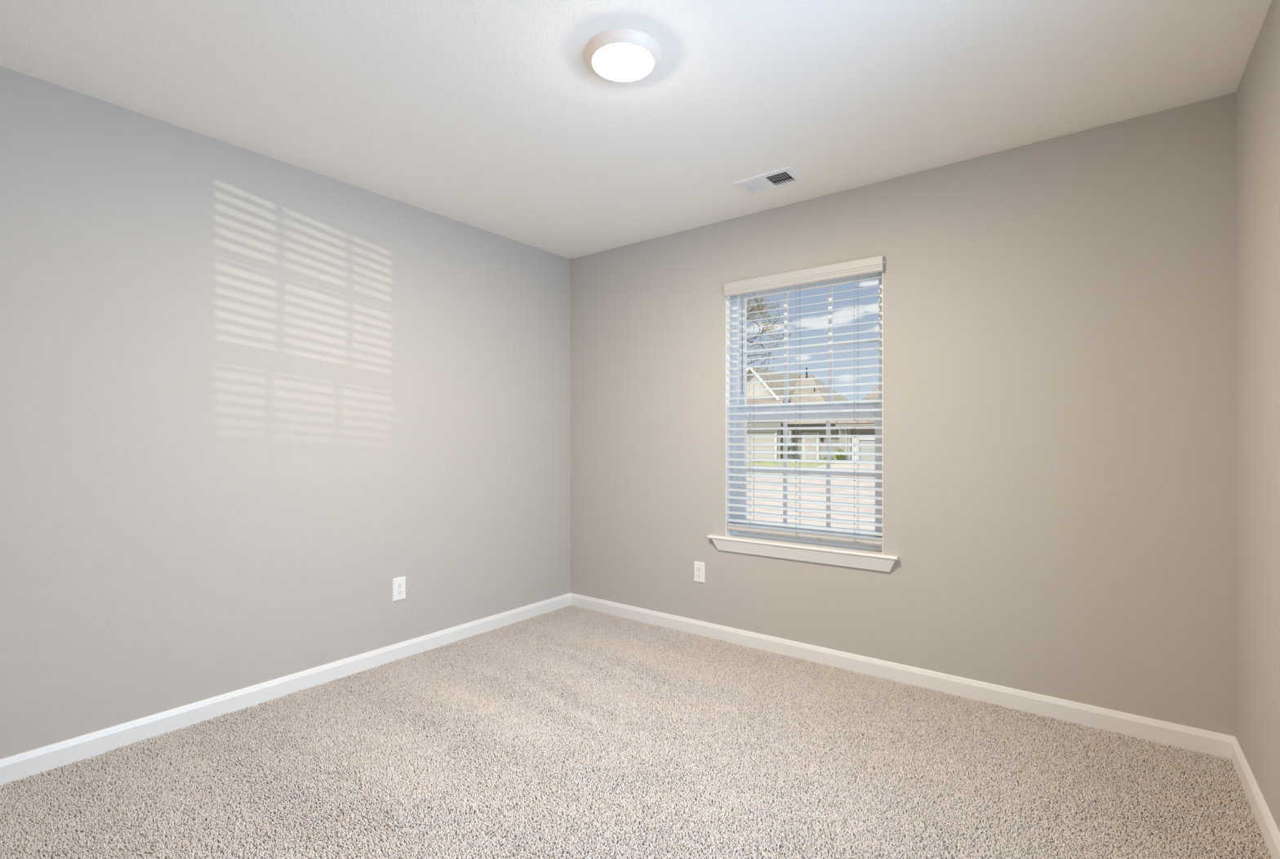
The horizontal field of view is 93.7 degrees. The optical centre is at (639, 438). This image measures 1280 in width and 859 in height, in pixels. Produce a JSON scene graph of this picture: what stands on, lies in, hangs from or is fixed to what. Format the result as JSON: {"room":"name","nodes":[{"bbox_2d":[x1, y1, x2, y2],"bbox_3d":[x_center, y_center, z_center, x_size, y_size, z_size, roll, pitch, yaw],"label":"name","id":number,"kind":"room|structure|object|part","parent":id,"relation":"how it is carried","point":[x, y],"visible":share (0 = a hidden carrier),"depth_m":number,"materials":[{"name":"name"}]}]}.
{"room":"empty bedroom","nodes":[
{"label":"empty bedroom","id":0,"kind":"room"},
{"bbox_2d":[0,66,570,759],"bbox_3d":[-1.528,-0.040,3.019,0.160,2.453,3.200,0,0,37],"label":"wall","id":1,"kind":"structure","parent":0,"point":[246,395],"depth_m":2.59,"materials":[{"name":"grey paint"}]},
{"bbox_2d":[0,592,570,785],"bbox_3d":[-1.459,1.139,2.966,0.013,0.094,3.200,0,0,37],"label":"baseboard","id":2,"kind":"structure","parent":1,"relation":"attached to","point":[20,766],"depth_m":2.58,"materials":[{"name":"white paint"}]},
{"bbox_2d":[392,576,405,601],"bbox_3d":[-1.284,0.803,3.199,0.008,0.121,0.075,0,0,37],"label":"wall outlet","id":3,"kind":"object","parent":1,"relation":"attached to","point":[399,583],"visible":1,"depth_m":3.20,"materials":[{"name":"white plastic"}]},
{"bbox_2d":[396,589,402,595],"bbox_3d":[-1.282,0.823,3.198,0.002,0.025,0.034,0,0,37],"label":"receptacle","id":4,"kind":"object","parent":3,"relation":"attached to","point":[399,592],"depth_m":3.20,"materials":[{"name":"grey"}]},
{"bbox_2d":[396,582,402,587],"bbox_3d":[-1.282,0.784,3.198,0.002,0.025,0.034,0,0,37],"label":"receptacle","id":5,"kind":"object","parent":3,"relation":"attached to","point":[399,584],"depth_m":3.20,"materials":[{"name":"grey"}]},
{"bbox_2d":[0,0,1271,258],"bbox_3d":[-0.036,-1.347,2.067,3.686,0.160,3.820,0,0,37],"label":"ceiling","id":6,"kind":"structure","parent":0,"point":[493,116],"depth_m":2.13,"materials":[{"name":"white paint"}]},
{"bbox_2d":[585,28,660,81],"bbox_3d":[-0.056,-1.248,1.977,0.247,0.037,0.247,0,0,37],"label":"light","id":7,"kind":"object","parent":6,"relation":"in","point":[617,55],"visible":1,"depth_m":1.93,"materials":[{"name":"white"}]},
{"bbox_2d":[733,166,804,195],"bbox_3d":[0.635,-1.312,2.956,0.299,0.116,0.191,0,0,37],"label":"ceiling vent","id":8,"kind":"object","parent":6,"relation":"in","point":[785,176],"visible":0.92,"depth_m":2.96,"materials":[{"name":"white metal"}]},
{"bbox_2d":[16,648,1260,858],"bbox_3d":[-0.128,1.240,1.948,3.686,0.107,3.520,0,0,37],"label":"floor","id":9,"kind":"structure","parent":0,"point":[587,649],"depth_m":1.88,"materials":[{"name":"beige carpet"}]},
{"bbox_2d":[0,604,1271,858],"bbox_3d":[-0.132,1.178,1.941,3.349,0.019,3.200,0,0,37],"label":"carpet","id":10,"kind":"object","parent":9,"relation":"on","point":[340,726],"visible":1,"depth_m":2.10,"materials":[{"name":"beige carpet"}]},
{"bbox_2d":[570,92,1235,736],"bbox_3d":[0.924,-0.040,3.322,3.686,2.453,0.262,0,0,37],"label":"wall","id":11,"kind":"structure","parent":0,"point":[1059,313],"depth_m":2.64,"materials":[{"name":"grey paint"}]},
{"bbox_2d":[693,560,704,582],"bbox_3d":[0.353,0.801,3.589,0.075,0.121,0.008,0,0,37],"label":"wall outlet","id":12,"kind":"object","parent":11,"relation":"attached to","point":[699,566],"visible":1,"depth_m":3.59,"materials":[{"name":"white plastic"}]},
{"bbox_2d":[696,573,701,577],"bbox_3d":[0.352,0.821,3.587,0.034,0.025,0.002,0,0,37],"label":"receptacle","id":13,"kind":"object","parent":12,"relation":"attached to","point":[698,575],"depth_m":3.59,"materials":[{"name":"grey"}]},
{"bbox_2d":[696,566,701,571],"bbox_3d":[0.352,0.782,3.587,0.034,0.025,0.002,0,0,37],"label":"receptacle","id":14,"kind":"object","parent":12,"relation":"attached to","point":[698,568],"depth_m":3.59,"materials":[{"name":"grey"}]},
{"bbox_2d":[706,271,898,571],"bbox_3d":[0.872,-0.119,3.273,1.054,1.540,0.196,0,0,37],"label":"window","id":15,"kind":"structure","parent":11,"relation":"in","point":[854,554],"depth_m":3.31,"materials":[{"name":"white plastic"}]},
{"bbox_3d":[0.847,0.579,3.240,1.054,0.018,0.113,0,0,37],"label":"sill","id":16,"kind":"part","parent":15,"relation":"part of","materials":[{"name":"white paint"}]},
{"bbox_2d":[724,255,884,545],"bbox_3d":[0.861,-0.178,3.223,0.882,1.430,0.089,0,0,37],"label":"window blind","id":17,"kind":"object","parent":15,"relation":"attached to","point":[874,264],"visible":0.93,"depth_m":3.19,"materials":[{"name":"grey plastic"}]},
{"bbox_3d":[0.647,-0.158,3.407,0.001,1.358,0.002,0,0,-44],"label":"lift cord","id":18,"kind":"part","parent":17,"relation":"part of","materials":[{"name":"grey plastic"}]},
{"bbox_3d":[0.854,-0.158,3.249,0.001,1.358,0.052,0,0,37],"label":"ladder cord","id":19,"kind":"part","parent":17,"relation":"part of","materials":[{"name":"white fabric"}]},
{"bbox_3d":[0.866,0.518,3.240,0.865,0.020,0.052,0,0,37],"label":"rail","id":20,"kind":"part","parent":17,"relation":"part of","materials":[{"name":"grey plastic"}]},
{"bbox_3d":[1.101,-0.158,3.060,0.001,1.358,0.052,0,0,37],"label":"ladder cord","id":21,"kind":"part","parent":17,"relation":"part of","materials":[{"name":"white fabric"}]},
{"bbox_3d":[0.906,0.191,3.294,0.805,0.725,0.030,0,0,37],"label":"sash","id":22,"kind":"part","parent":15,"relation":"part of","materials":[{"name":"white plastic"}]},
{"bbox_3d":[0.929,-0.487,3.324,0.825,0.751,0.030,0,0,37],"label":"sash","id":23,"kind":"part","parent":15,"relation":"part of","materials":[{"name":"white plastic"}]},
{"bbox_2d":[570,592,1234,758],"bbox_3d":[0.841,1.139,3.213,3.366,0.094,0.013,0,0,37],"label":"baseboard","id":24,"kind":"structure","parent":11,"relation":"attached to","point":[1217,744],"depth_m":2.75,"materials":[{"name":"white paint"}]},
{"bbox_2d":[1235,0,1279,831],"bbox_3d":[1.272,-0.040,0.876,0.160,2.453,3.200,0,0,37],"label":"wall","id":25,"kind":"structure","parent":0,"point":[1258,90],"depth_m":1.87,"materials":[{"name":"grey paint"}]},
{"bbox_2d":[1231,736,1279,858],"bbox_3d":[1.204,1.139,0.929,0.013,0.094,3.200,0,0,37],"label":"baseboard","id":26,"kind":"structure","parent":25,"relation":"attached to","point":[1268,828],"depth_m":1.85,"materials":[{"name":"white paint"}]},
{"label":"outside","id":27,"kind":"structure","parent":0,"visible":0},
{"bbox_2d":[746,472,875,530],"bbox_3d":[-4.898,1.813,23.165,90.000,0.180,23.700,0,0,37],"label":"ground","id":28,"kind":"structure","parent":27,"point":[851,491],"depth_m":16.48,"materials":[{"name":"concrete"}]},
{"bbox_2d":[746,296,795,383],"bbox_3d":[3.876,-3.407,25.988,5.699,10.230,5.531,0,0,11],"label":"tree","id":29,"kind":"object","parent":28,"relation":"on","point":[757,306],"visible":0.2,"depth_m":25.96,"materials":[{"name":"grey plant"}]},
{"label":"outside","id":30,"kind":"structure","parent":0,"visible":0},
{"bbox_2d":[746,461,839,474],"bbox_3d":[17.741,1.819,52.746,90.000,0.170,50.800,0,0,37],"label":"lawn","id":31,"kind":"structure","parent":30,"point":[759,463],"depth_m":40.07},
{"bbox_2d":[746,365,848,459],"bbox_3d":[13.170,-2.087,49.999,10.680,7.580,12.842,0,0,37],"label":"house","id":32,"kind":"structure","parent":31,"relation":"on","point":[749,371],"depth_m":45.73,"materials":[{"name":"beige"}]},
{"bbox_3d":[8.016,0.609,46.538,5.300,2.190,0.080,0,0,37],"label":"garage door","id":33,"kind":"part","parent":32,"relation":"part of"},
{"bbox_3d":[7.996,0.538,46.528,5.680,2.330,0.120,0,0,37],"label":"garage casing","id":34,"kind":"part","parent":32,"relation":"part of","materials":[{"name":"grey"}]},
{"bbox_3d":[12.522,0.689,44.034,0.800,2.030,0.040,0,0,37],"label":"door","id":35,"kind":"part","parent":32,"relation":"part of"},
{"bbox_3d":[12.552,0.638,44.074,1.300,2.130,0.080,0,0,37],"label":"door frame","id":36,"kind":"part","parent":32,"relation":"part of","materials":[{"name":"grey"}]},
{"bbox_2d":[835,448,845,459],"bbox_3d":[13.877,1.222,41.538,0.745,0.981,0.688,0,0,37],"label":"shrub","id":37,"kind":"object","parent":31,"relation":"on","point":[838,457],"visible":0.52,"depth_m":41.42,"materials":[{"name":"green plant"}]},
{"bbox_2d":[835,385,878,460],"bbox_3d":[23.663,-1.798,41.651,16.064,7.003,12.336,0,0,37],"label":"house","id":38,"kind":"structure","parent":31,"relation":"on","point":[870,396],"depth_m":41.30,"materials":[{"name":"beige"}]},
{"bbox_3d":[16.868,0.739,39.940,5.420,1.930,0.200,0,0,37],"label":"garage casing","id":39,"kind":"part","parent":38,"relation":"part of","materials":[{"name":"grey"}]},
{"bbox_3d":[17.013,0.913,39.866,4.700,1.580,0.140,0,0,37],"label":"garage door","id":40,"kind":"part","parent":38,"relation":"part of","materials":[{"name":"white"}]},
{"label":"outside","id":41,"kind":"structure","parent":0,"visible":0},
{"bbox_2d":[788,462,875,477],"bbox_3d":[12.696,1.754,33.676,5.781,0.100,15.855,0,0,26],"label":"driveway","id":42,"kind":"structure","parent":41,"point":[867,466],"depth_m":35.98,"materials":[{"name":"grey concrete"}]},
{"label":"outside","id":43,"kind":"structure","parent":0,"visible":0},
{"bbox_2d":[782,440,791,455],"bbox_3d":[10.809,0.741,44.198,0.610,1.229,0.650,0,0,-33],"label":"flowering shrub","id":44,"kind":"object","parent":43,"point":[788,446],"visible":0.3,"depth_m":44.11,"materials":[{"name":"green plant"}]}
]}

